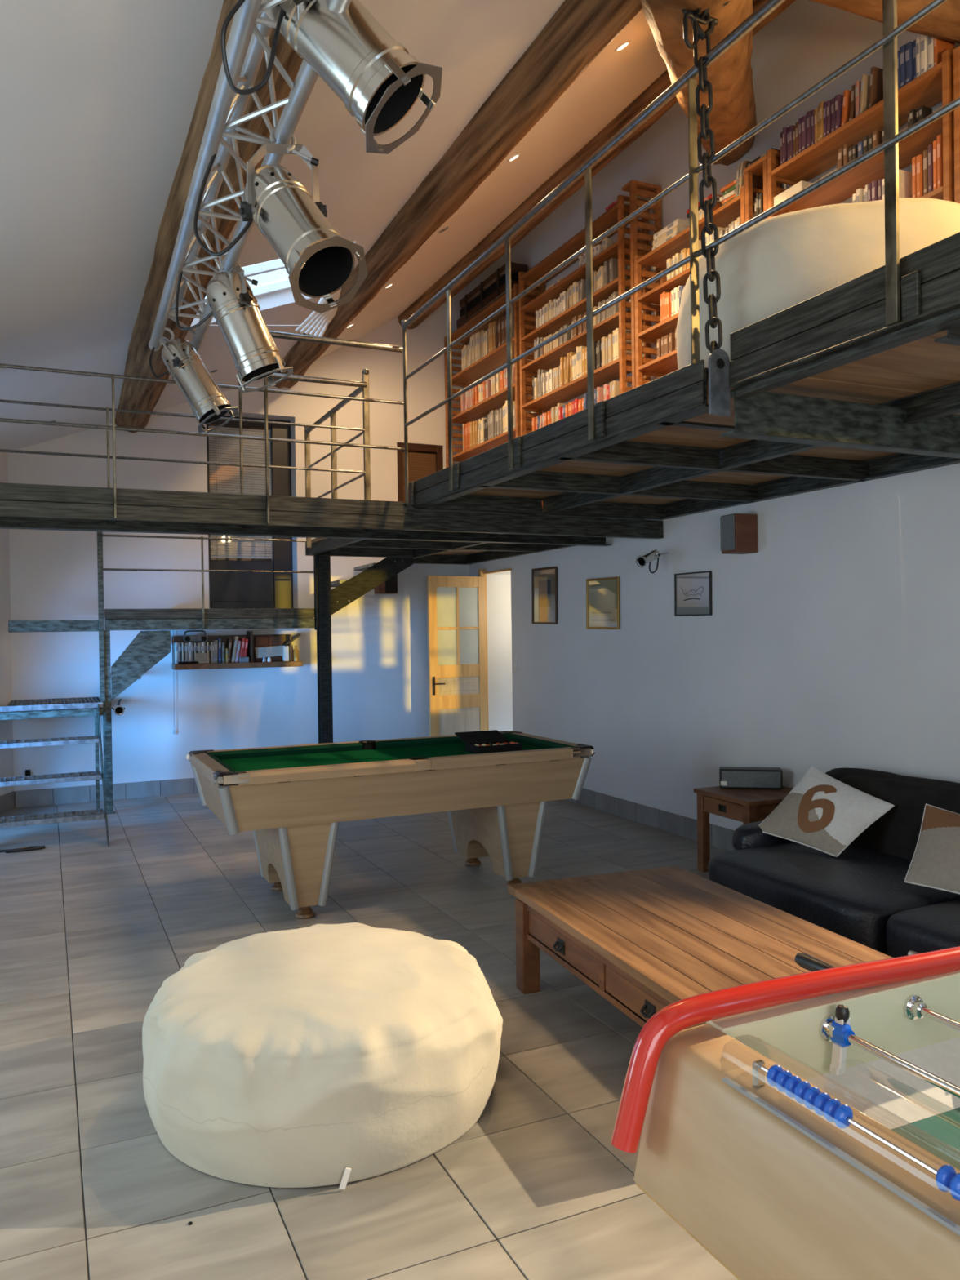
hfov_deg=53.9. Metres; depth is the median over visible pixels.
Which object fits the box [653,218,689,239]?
book
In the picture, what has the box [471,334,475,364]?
book
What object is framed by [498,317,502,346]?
book
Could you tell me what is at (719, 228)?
book
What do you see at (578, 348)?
book
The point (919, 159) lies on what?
book
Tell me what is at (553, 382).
book
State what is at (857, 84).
book
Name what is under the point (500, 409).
book
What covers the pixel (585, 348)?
book
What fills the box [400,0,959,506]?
railing
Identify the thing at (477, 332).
book
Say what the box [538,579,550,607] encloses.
painting
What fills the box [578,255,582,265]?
book
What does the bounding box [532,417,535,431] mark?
book
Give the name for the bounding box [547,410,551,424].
book
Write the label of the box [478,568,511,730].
trim
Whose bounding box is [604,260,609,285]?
book
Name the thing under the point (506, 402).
book
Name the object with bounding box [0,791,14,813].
baseboard
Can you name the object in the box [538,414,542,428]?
book
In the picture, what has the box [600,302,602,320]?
book
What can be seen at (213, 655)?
case
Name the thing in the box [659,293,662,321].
book
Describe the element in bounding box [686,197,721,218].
book
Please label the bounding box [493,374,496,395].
book
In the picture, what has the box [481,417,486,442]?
book
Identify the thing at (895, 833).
cushion
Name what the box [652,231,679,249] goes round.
book
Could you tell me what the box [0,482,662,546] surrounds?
support beam
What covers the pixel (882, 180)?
book
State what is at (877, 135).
book
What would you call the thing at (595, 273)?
book
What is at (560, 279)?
book
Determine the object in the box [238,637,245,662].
book
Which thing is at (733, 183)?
book
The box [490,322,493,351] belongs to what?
book
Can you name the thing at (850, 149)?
book
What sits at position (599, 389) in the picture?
book
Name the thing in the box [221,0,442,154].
lamp
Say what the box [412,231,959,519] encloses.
deck
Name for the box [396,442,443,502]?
door
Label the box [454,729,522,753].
case
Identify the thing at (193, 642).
case
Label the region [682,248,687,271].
book
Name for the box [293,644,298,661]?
bottle
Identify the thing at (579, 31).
beam
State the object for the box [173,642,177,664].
case
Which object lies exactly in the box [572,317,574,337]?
book
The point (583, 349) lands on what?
book
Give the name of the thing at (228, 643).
book
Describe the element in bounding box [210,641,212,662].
case
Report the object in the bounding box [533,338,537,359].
book
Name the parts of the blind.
cord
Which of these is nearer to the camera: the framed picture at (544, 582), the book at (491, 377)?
the framed picture at (544, 582)
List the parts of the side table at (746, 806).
leg, iron pull, drawer, leg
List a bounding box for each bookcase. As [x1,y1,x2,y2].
[444,283,542,509]
[518,195,650,506]
[634,185,763,387]
[767,49,955,217]
[953,45,959,203]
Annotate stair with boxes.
[0,696,103,719]
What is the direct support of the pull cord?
hanging from the wall shelf at (252, 664)
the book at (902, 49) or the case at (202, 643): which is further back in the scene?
the case at (202, 643)
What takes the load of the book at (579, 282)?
on the bookcase at (620, 250)
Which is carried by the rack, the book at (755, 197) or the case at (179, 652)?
the book at (755, 197)
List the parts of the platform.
deck plate, deck plate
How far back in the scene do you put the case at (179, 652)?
9.46 m
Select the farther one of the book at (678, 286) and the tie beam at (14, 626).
the tie beam at (14, 626)
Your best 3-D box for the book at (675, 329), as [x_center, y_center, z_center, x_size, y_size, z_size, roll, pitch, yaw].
[1.495,-2.203,6.953,0.124,0.167,0.034,-1,1,-25]
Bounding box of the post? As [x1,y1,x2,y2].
[97,531,115,814]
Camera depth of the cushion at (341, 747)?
6.15 m
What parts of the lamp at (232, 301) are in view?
knob, clamp knob, gel frame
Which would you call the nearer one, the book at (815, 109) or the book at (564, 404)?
the book at (815, 109)
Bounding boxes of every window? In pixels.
[198,258,291,311]
[206,415,293,608]
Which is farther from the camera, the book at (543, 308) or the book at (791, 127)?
the book at (543, 308)
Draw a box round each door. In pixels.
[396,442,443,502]
[426,575,486,736]
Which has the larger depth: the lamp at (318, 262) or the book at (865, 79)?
the book at (865, 79)
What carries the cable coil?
on the wall shelf at (252, 664)
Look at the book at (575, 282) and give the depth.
8.24 m
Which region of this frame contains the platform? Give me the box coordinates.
[305,537,576,564]
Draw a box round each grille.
[385,574,397,592]
[720,514,734,551]
[721,770,781,787]
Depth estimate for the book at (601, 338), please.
7.87 m
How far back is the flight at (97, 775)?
7.75 m
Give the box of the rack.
[744,154,792,222]
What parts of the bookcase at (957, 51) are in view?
rail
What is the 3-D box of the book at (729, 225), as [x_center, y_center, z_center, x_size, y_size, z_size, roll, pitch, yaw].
[1.735,-2.734,6.404,0.102,0.162,0.028,-1,1,-25]
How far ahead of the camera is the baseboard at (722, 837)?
7.69 m
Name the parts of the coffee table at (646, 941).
leg, iron pull, drawer, apron rail, apron rail, drawer, iron pull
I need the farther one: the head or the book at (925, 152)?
the head
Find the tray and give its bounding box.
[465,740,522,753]
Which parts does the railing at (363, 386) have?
rail, rail, post, rail, rail, post, handrail, post, post, handrail, rail, rail, post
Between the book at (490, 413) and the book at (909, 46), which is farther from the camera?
the book at (490, 413)
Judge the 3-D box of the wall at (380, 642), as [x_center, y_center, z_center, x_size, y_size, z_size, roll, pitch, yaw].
[-2.274,-1.539,10.234,5.120,6.200,0.400,-1,1,-25]
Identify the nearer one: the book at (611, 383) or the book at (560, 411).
the book at (611, 383)
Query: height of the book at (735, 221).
0.161 m
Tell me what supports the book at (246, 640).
on the wall shelf at (252, 664)
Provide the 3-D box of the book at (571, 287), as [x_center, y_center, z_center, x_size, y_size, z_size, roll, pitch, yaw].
[0.852,-3.012,8.321,0.130,0.208,0.048,-1,1,-25]
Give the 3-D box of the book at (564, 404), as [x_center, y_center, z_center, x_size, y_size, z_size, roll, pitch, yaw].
[0.809,-2.011,8.459,0.133,0.186,0.039,-1,1,-25]
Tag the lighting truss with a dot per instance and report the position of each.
(248, 41)
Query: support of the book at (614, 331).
on the bookcase at (620, 250)
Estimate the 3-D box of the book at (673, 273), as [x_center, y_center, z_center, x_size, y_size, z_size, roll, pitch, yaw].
[1.470,-2.743,6.982,0.115,0.177,0.055,-1,1,-25]
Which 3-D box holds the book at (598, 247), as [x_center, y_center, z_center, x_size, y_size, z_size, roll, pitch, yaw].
[1.012,-3.249,7.904,0.073,0.106,0.046,-1,1,-25]
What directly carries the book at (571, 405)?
on the bookcase at (620, 250)
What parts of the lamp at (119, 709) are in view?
gel frame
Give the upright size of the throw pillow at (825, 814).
0.382 m
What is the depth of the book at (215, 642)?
9.62 m
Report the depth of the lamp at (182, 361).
4.86 m
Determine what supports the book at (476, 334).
on the bookcase at (496, 357)
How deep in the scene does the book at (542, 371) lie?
8.82 m
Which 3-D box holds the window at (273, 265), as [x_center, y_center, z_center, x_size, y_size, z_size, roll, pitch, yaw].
[-1.532,-2.590,6.582,0.958,0.407,1.150,-1,1,-25]
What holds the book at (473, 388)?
on the bookcase at (496, 357)
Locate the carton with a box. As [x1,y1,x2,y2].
[282,645,288,661]
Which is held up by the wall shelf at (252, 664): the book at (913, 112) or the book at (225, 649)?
the book at (225, 649)
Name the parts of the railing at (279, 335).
rail, rail, post, rail, rail, post, handrail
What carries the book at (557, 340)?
on the bookcase at (620, 250)
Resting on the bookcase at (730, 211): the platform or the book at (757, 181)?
the book at (757, 181)
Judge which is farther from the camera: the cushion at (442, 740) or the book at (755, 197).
the cushion at (442, 740)
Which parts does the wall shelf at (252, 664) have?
panel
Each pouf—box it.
[142,922,502,1189]
[675,197,959,369]
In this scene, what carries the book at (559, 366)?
on the bookcase at (620, 250)
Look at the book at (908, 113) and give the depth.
5.06 m
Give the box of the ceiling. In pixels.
[0,0,667,449]
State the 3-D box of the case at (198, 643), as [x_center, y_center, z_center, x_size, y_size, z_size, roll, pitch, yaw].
[-2.872,0.133,9.610,0.019,0.211,0.140,-1,1,-25]
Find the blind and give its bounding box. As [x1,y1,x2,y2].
[209,288,341,337]
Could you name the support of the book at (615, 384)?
on the bookcase at (620, 250)
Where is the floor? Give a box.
[0,792,737,1279]
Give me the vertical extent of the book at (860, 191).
0.234 m
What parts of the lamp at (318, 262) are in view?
knob, clamp knob, knob, gel frame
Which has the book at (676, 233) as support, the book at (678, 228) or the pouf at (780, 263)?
the book at (678, 228)
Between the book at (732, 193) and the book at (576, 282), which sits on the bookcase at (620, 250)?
the book at (576, 282)
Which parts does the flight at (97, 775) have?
leg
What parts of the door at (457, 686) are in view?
handle, pane, pane, panel, panel, pane, pane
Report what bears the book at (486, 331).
on the bookcase at (496, 357)
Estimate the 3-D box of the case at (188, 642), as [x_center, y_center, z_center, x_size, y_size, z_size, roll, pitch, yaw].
[-2.951,0.131,9.574,0.017,0.218,0.140,-1,1,-25]
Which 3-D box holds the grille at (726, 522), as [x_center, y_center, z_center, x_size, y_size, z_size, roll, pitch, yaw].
[1.713,-0.742,6.526,0.014,0.242,0.146,-1,1,-25]
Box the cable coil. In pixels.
[177,661,198,664]
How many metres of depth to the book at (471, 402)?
10.25 m
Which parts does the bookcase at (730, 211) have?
rail, shelf, shelf, shelf, shelf, rail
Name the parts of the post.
post, backing post, post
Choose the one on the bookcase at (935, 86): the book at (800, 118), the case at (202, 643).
the book at (800, 118)
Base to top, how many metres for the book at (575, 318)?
0.188 m
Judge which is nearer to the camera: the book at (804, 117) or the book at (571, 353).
the book at (804, 117)
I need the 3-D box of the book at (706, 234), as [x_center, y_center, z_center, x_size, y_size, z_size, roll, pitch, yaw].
[1.646,-2.752,6.621,0.142,0.196,0.031,-1,1,-25]
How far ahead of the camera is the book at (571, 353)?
8.32 m
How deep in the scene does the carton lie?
9.92 m
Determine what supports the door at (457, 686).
in the wall at (834, 643)
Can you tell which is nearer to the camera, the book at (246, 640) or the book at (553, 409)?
the book at (553, 409)
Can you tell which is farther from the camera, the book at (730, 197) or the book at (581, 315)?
the book at (581, 315)
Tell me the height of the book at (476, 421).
0.278 m
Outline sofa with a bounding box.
[706,768,959,957]
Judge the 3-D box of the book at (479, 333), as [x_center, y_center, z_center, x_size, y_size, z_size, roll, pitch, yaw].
[0.081,-3.118,10.068,0.200,0.301,0.031,-1,1,-25]
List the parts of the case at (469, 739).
lid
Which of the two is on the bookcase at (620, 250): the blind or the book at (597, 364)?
the book at (597, 364)
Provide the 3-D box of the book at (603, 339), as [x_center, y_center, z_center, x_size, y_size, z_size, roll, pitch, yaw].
[1.098,-2.388,7.863,0.177,0.252,0.043,-1,1,-25]
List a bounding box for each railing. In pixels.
[0,330,404,524]
[0,368,370,547]
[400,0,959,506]
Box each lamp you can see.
[110,698,124,715]
[149,327,238,432]
[175,257,293,393]
[193,126,368,313]
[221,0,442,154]
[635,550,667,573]
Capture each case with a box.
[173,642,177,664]
[177,642,180,664]
[179,642,182,662]
[181,642,183,662]
[183,642,185,662]
[185,642,186,662]
[186,642,189,661]
[187,642,191,661]
[191,642,192,661]
[192,642,194,661]
[194,642,195,661]
[197,642,199,653]
[201,641,205,653]
[201,642,204,653]
[206,641,210,663]
[206,642,208,663]
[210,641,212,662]
[212,642,214,662]
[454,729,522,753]
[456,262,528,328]
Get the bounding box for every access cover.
[32,722,62,735]
[32,737,63,750]
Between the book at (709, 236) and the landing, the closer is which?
the book at (709, 236)
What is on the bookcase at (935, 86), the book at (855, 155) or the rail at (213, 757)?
the book at (855, 155)
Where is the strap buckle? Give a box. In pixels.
[0,845,44,853]
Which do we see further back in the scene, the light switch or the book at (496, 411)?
the light switch
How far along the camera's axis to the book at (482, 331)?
9.95 m
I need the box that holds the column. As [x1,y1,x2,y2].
[313,550,333,743]
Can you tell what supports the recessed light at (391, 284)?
in the ceiling
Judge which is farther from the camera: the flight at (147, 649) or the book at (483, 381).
the book at (483, 381)
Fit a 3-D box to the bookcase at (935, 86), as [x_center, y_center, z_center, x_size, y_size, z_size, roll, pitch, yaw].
[2.236,-2.098,5.450,0.280,2.010,1.320,-1,1,-25]
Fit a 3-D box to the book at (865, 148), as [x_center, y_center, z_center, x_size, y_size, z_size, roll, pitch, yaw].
[2.219,-2.776,5.347,0.098,0.132,0.033,-1,1,-25]
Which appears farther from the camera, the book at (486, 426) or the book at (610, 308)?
the book at (486, 426)
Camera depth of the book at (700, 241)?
6.69 m
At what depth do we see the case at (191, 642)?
9.52 m
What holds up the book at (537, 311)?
on the bookcase at (620, 250)
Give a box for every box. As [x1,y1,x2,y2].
[25,769,30,776]
[239,656,248,662]
[253,644,283,657]
[773,180,813,205]
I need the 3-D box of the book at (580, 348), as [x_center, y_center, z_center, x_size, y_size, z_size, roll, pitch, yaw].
[0.953,-2.400,8.194,0.200,0.274,0.042,-1,1,-25]
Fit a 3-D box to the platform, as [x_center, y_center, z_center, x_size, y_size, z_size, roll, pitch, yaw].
[-0.490,-0.923,9.218,2.130,0.135,2.920,-1,1,-25]
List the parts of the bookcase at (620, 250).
shelf, shelf, shelf, shelf, shelf, rail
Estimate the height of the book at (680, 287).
0.201 m
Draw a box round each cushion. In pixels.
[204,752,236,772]
[208,742,362,759]
[374,733,506,748]
[506,733,574,748]
[708,842,959,955]
[838,776,959,860]
[886,898,959,957]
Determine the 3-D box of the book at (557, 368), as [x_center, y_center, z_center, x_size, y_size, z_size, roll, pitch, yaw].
[0.760,-2.363,8.550,0.142,0.200,0.030,-1,1,-25]
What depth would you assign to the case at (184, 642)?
9.49 m
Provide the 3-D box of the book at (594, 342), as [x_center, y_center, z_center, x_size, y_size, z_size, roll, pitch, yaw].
[1.037,-2.390,7.998,0.189,0.256,0.038,-1,1,-25]
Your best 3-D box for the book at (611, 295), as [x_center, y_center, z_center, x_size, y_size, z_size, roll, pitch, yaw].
[1.141,-2.729,7.735,0.146,0.195,0.030,-1,1,-25]
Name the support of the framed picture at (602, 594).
attached to the wall at (834, 643)
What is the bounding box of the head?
[282,633,300,646]
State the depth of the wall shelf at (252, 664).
9.75 m
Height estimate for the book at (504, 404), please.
0.303 m
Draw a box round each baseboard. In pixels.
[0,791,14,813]
[14,777,198,807]
[564,788,735,850]
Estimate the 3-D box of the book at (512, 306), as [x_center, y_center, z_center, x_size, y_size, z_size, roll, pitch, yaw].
[0.396,-3.139,9.394,0.200,0.346,0.098,-1,1,-25]
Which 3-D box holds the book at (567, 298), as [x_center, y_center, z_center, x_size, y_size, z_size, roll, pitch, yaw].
[0.830,-3.008,8.375,0.129,0.199,0.056,-1,1,-25]
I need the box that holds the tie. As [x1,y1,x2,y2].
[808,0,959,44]
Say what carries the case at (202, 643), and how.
on the wall shelf at (252, 664)
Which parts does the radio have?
handle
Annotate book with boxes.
[211,640,217,662]
[216,638,221,662]
[221,642,225,662]
[224,648,227,662]
[226,639,231,662]
[230,635,238,662]
[235,640,241,662]
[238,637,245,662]
[243,638,248,657]
[461,348,463,370]
[461,391,466,412]
[462,424,466,450]
[463,345,467,368]
[465,391,467,409]
[466,344,469,367]
[466,422,468,449]
[467,389,470,408]
[467,422,470,448]
[468,336,471,365]
[470,388,472,407]
[470,422,473,447]
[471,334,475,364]
[472,386,475,405]
[472,421,475,446]
[475,333,477,361]
[475,385,477,404]
[475,420,478,444]
[477,332,479,359]
[477,381,484,403]
[477,418,481,444]
[478,332,481,359]
[478,384,481,402]
[480,420,482,443]
[481,330,488,356]
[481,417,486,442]
[482,381,485,399]
[483,332,485,356]
[484,330,488,355]
[484,418,485,441]
[485,417,488,440]
[486,379,491,397]
[487,414,489,439]
[488,323,490,352]
[488,411,491,439]
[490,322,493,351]
[490,377,493,395]
[491,409,495,438]
[493,321,496,349]
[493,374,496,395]
[494,321,497,349]
[494,408,499,436]
[496,373,499,392]
[496,410,497,435]
[497,320,498,346]
[497,410,499,435]
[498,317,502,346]
[498,369,504,391]
[499,408,502,434]
[500,370,503,390]
[501,316,503,344]
[502,315,505,343]
[502,404,504,433]
[503,404,506,432]
[504,317,506,342]
[504,369,506,388]
[505,400,515,431]
[511,305,514,337]
[512,366,515,384]
[512,404,530,428]
[532,375,537,399]
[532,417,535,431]
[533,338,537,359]
[533,377,537,399]
[535,310,538,328]
[535,416,537,430]
[536,337,540,358]
[537,368,542,397]
[537,415,539,429]
[538,308,542,327]
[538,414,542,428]
[540,369,549,395]
[541,306,544,325]
[541,337,543,355]
[542,373,546,395]
[542,413,545,426]
[544,304,546,323]
[544,412,547,426]
[545,278,561,290]
[545,336,547,353]
[546,302,548,322]
[546,371,548,393]
[547,334,550,351]
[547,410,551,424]
[548,299,553,320]
[549,368,553,391]
[550,333,553,350]
[551,301,553,319]
[551,407,555,423]
[552,368,555,390]
[553,298,556,317]
[555,298,558,315]
[555,330,559,346]
[555,367,556,389]
[555,406,557,422]
[556,367,559,388]
[556,403,565,420]
[558,406,562,419]
[559,293,562,314]
[559,365,560,386]
[560,327,564,344]
[560,356,564,386]
[562,290,567,311]
[563,324,565,342]
[563,404,566,417]
[564,324,571,341]
[564,356,566,384]
[564,404,568,417]
[565,352,569,383]
[566,288,568,309]
[568,284,573,307]
[568,401,570,416]
[569,351,576,382]
[569,402,572,415]
[571,400,574,414]
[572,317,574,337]
[572,355,574,380]
[573,281,577,305]
[573,315,577,336]
[573,354,576,379]
[574,398,579,413]
[576,282,577,303]
[576,346,579,378]
[577,280,580,302]
[577,315,579,334]
[577,347,579,377]
[577,399,582,412]
[578,253,597,267]
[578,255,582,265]
[578,346,586,377]
[579,279,586,301]
[579,314,582,333]
[582,253,585,262]
[582,348,585,375]
[582,397,583,410]
[583,393,587,409]
[584,311,586,330]
[584,346,586,374]
[592,246,595,255]
[592,270,597,293]
[593,306,597,325]
[593,341,597,369]
[594,271,596,292]
[594,389,596,404]
[595,244,602,255]
[595,342,598,368]
[596,271,598,290]
[596,386,604,403]
[597,269,599,289]
[597,302,601,323]
[597,340,600,368]
[599,266,604,288]
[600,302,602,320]
[600,337,601,366]
[601,336,608,366]
[602,237,613,251]
[602,299,605,320]
[603,383,609,400]
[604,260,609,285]
[605,200,627,211]
[605,298,608,319]
[605,337,608,364]
[606,200,638,211]
[606,385,609,399]
[608,257,627,282]
[608,295,611,316]
[608,333,613,363]
[609,382,613,398]
[610,293,613,315]
[611,380,627,397]
[613,291,629,314]
[613,329,615,360]
[615,328,631,359]
[652,224,688,246]
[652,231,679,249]
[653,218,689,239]
[656,338,661,358]
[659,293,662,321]
[661,336,664,355]
[662,291,667,320]
[663,334,669,355]
[664,293,666,319]
[666,258,671,280]
[666,292,670,318]
[668,333,675,352]
[670,291,671,316]
[671,255,675,278]
[671,289,674,315]
[673,287,678,315]
[675,253,680,275]
[675,328,676,350]
[677,285,679,312]
[679,249,683,273]
[679,285,682,308]
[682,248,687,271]
[686,193,722,213]
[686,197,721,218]
[686,248,689,269]
[698,240,701,257]
[699,208,702,219]
[705,232,708,245]
[708,234,711,244]
[711,201,720,211]
[717,226,724,238]
[719,189,735,201]
[719,230,724,237]
[720,177,739,192]
[721,193,735,204]
[721,193,755,205]
[722,179,742,195]
[724,226,728,234]
[728,223,731,232]
[730,221,734,231]
[733,219,737,228]
[735,164,740,195]
[737,217,740,226]
[738,162,743,193]
[742,160,763,196]
[745,147,780,168]
[754,197,756,217]
[755,192,760,216]
[758,193,763,214]
[780,131,782,164]
[782,126,787,163]
[786,127,789,159]
[789,124,793,159]
[793,125,795,156]
[795,121,799,155]
[798,117,801,152]
[801,115,806,151]
[806,111,811,148]
[811,109,814,145]
[814,108,817,142]
[817,105,819,141]
[819,101,825,139]
[823,102,826,137]
[826,100,831,135]
[831,97,835,132]
[835,93,843,129]
[836,147,843,168]
[840,89,851,126]
[843,142,853,165]
[848,84,855,120]
[848,146,852,162]
[852,144,857,159]
[852,193,856,203]
[854,80,861,116]
[856,188,862,202]
[857,141,863,156]
[858,74,870,114]
[862,135,868,153]
[862,188,865,202]
[865,184,867,201]
[867,133,872,151]
[867,182,871,201]
[868,66,883,108]
[871,180,878,200]
[872,129,882,148]
[878,178,883,199]
[881,178,884,199]
[882,127,884,142]
[897,50,900,89]
[898,168,911,198]
[899,44,905,88]
[905,41,913,84]
[907,113,909,127]
[909,108,915,126]
[911,155,916,197]
[913,39,915,79]
[915,35,920,77]
[915,107,919,122]
[915,154,923,197]
[919,105,932,120]
[920,34,928,75]
[923,149,928,195]
[927,35,955,70]
[928,144,933,192]
[933,37,954,66]
[933,140,937,190]
[937,133,942,188]
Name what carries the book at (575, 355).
on the bookcase at (620, 250)
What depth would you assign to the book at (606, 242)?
7.78 m
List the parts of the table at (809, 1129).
rod post, handle, panel, score rod, rod, rod, rod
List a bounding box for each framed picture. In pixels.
[531,566,557,624]
[586,576,620,629]
[674,570,711,616]
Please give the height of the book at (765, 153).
0.030 m
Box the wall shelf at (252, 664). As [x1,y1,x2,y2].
[172,631,302,670]
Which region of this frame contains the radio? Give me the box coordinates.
[182,630,208,641]
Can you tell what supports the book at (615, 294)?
on the bookcase at (620, 250)
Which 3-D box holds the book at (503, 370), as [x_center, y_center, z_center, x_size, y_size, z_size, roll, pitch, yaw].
[0.274,-2.635,9.647,0.157,0.236,0.062,-1,1,-25]
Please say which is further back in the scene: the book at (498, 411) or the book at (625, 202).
the book at (498, 411)
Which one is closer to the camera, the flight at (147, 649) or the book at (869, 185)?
the book at (869, 185)
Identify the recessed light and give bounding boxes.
[384,282,393,288]
[437,226,448,233]
[507,153,519,161]
[614,40,630,52]
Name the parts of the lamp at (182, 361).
knob, gel frame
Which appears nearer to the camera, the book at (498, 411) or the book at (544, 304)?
the book at (544, 304)
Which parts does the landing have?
post, rail, rail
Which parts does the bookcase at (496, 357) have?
shelf, shelf, shelf, shelf, rail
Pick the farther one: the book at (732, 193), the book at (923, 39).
the book at (732, 193)
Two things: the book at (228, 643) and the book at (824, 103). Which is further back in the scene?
the book at (228, 643)
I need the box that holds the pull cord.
[173,630,175,733]
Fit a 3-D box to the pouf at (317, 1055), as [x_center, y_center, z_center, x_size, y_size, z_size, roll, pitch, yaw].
[-0.540,1.361,3.319,1.224,0.473,1.240,-1,1,-25]
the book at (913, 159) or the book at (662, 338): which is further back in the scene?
the book at (662, 338)
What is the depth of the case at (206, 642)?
9.59 m
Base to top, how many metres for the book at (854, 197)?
0.228 m
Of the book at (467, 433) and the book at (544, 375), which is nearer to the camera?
the book at (544, 375)
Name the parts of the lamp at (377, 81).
knob, gel frame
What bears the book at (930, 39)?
on the bookcase at (935, 86)
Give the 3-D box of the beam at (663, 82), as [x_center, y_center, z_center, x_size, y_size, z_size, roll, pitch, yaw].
[1.713,-3.623,5.114,0.274,0.288,12.276,-1,1,-24]
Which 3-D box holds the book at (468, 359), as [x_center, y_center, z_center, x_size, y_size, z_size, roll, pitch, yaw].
[-0.048,-3.098,10.363,0.192,0.260,0.069,-1,1,-25]
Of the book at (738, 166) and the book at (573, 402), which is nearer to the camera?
the book at (738, 166)
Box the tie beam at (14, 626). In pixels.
[8,619,98,632]
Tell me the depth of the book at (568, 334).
8.38 m
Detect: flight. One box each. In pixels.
[0,703,109,846]
[111,630,170,700]
[330,557,413,614]
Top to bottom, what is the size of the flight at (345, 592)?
0.640 m
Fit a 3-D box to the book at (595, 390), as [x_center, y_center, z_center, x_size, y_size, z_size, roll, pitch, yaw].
[1.023,-2.013,7.972,0.122,0.193,0.037,-1,1,-25]
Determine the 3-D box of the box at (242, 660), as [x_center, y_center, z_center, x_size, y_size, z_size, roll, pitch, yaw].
[-2.428,0.202,9.705,0.100,0.059,0.040,-1,1,-25]
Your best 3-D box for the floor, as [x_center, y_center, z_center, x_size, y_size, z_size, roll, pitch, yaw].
[-0.439,1.640,4.068,6.450,0.100,12.350,-1,1,-25]
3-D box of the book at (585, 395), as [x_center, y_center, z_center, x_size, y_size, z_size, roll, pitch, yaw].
[0.952,-2.016,8.123,0.126,0.198,0.053,-1,1,-25]
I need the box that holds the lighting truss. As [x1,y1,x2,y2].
[148,0,351,353]
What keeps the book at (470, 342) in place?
on the bookcase at (496, 357)
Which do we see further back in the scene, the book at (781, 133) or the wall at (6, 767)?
the wall at (6, 767)
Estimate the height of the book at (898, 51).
0.230 m
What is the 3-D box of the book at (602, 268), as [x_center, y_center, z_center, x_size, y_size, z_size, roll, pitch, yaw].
[1.060,-3.004,7.865,0.136,0.195,0.043,-1,1,-25]
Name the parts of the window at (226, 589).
blind cord, panel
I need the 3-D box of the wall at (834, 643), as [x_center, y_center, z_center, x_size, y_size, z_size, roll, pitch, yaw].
[2.551,-1.667,5.657,0.420,6.400,12.750,-1,1,-25]
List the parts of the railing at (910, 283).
post, post, post, post, handrail, rail, post, post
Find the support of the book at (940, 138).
on the bookcase at (935, 86)
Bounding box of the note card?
[195,653,208,663]
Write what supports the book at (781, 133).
on the bookcase at (935, 86)
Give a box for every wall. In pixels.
[0,452,13,795]
[7,258,469,791]
[465,0,959,830]
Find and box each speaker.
[374,573,397,594]
[719,766,782,790]
[720,513,757,554]
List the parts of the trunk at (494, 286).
lid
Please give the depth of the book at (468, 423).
10.30 m
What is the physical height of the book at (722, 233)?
0.152 m
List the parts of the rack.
rail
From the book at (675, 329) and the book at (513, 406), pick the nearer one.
the book at (675, 329)
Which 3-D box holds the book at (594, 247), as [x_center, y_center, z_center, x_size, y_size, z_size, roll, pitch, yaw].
[0.990,-3.250,7.943,0.078,0.108,0.036,-1,1,-25]
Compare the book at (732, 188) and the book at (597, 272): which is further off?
the book at (597, 272)
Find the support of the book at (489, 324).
on the bookcase at (496, 357)
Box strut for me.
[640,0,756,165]
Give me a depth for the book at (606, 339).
7.79 m
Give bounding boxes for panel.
[254,635,284,662]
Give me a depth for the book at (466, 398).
10.36 m
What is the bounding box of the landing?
[102,534,315,630]
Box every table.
[186,730,595,919]
[507,865,892,1030]
[610,946,959,1279]
[693,786,792,872]
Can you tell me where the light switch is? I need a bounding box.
[514,657,517,671]
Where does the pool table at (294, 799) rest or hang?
on the floor
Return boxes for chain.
[681,0,729,353]
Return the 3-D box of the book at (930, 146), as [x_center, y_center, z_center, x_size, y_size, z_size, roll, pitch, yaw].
[2.425,-2.459,4.967,0.164,0.262,0.023,-1,1,-25]
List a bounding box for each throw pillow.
[758,766,894,857]
[904,804,959,894]
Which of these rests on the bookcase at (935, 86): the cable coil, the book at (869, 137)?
the book at (869, 137)
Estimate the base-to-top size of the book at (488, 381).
0.211 m
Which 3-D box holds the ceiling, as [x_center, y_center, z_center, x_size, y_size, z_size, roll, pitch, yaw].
[-0.501,-2.859,4.084,7.200,3.617,13.050,-1,1,-25]
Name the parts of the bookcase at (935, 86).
rail, shelf, shelf, shelf, rail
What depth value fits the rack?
6.15 m
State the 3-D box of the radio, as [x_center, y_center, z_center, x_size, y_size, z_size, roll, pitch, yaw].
[-2.893,-0.041,9.581,0.240,0.116,0.104,-1,1,-25]
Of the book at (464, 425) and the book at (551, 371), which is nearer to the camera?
the book at (551, 371)
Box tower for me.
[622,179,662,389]
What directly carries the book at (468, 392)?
on the bookcase at (496, 357)
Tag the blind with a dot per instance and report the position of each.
(316, 323)
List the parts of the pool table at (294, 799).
corner trim, rail, corner trim, edge trim, rail, edge trim, rail, edge trim, pocket rail, rail, edge trim, rail, edge trim, edge trim, rail, corner trim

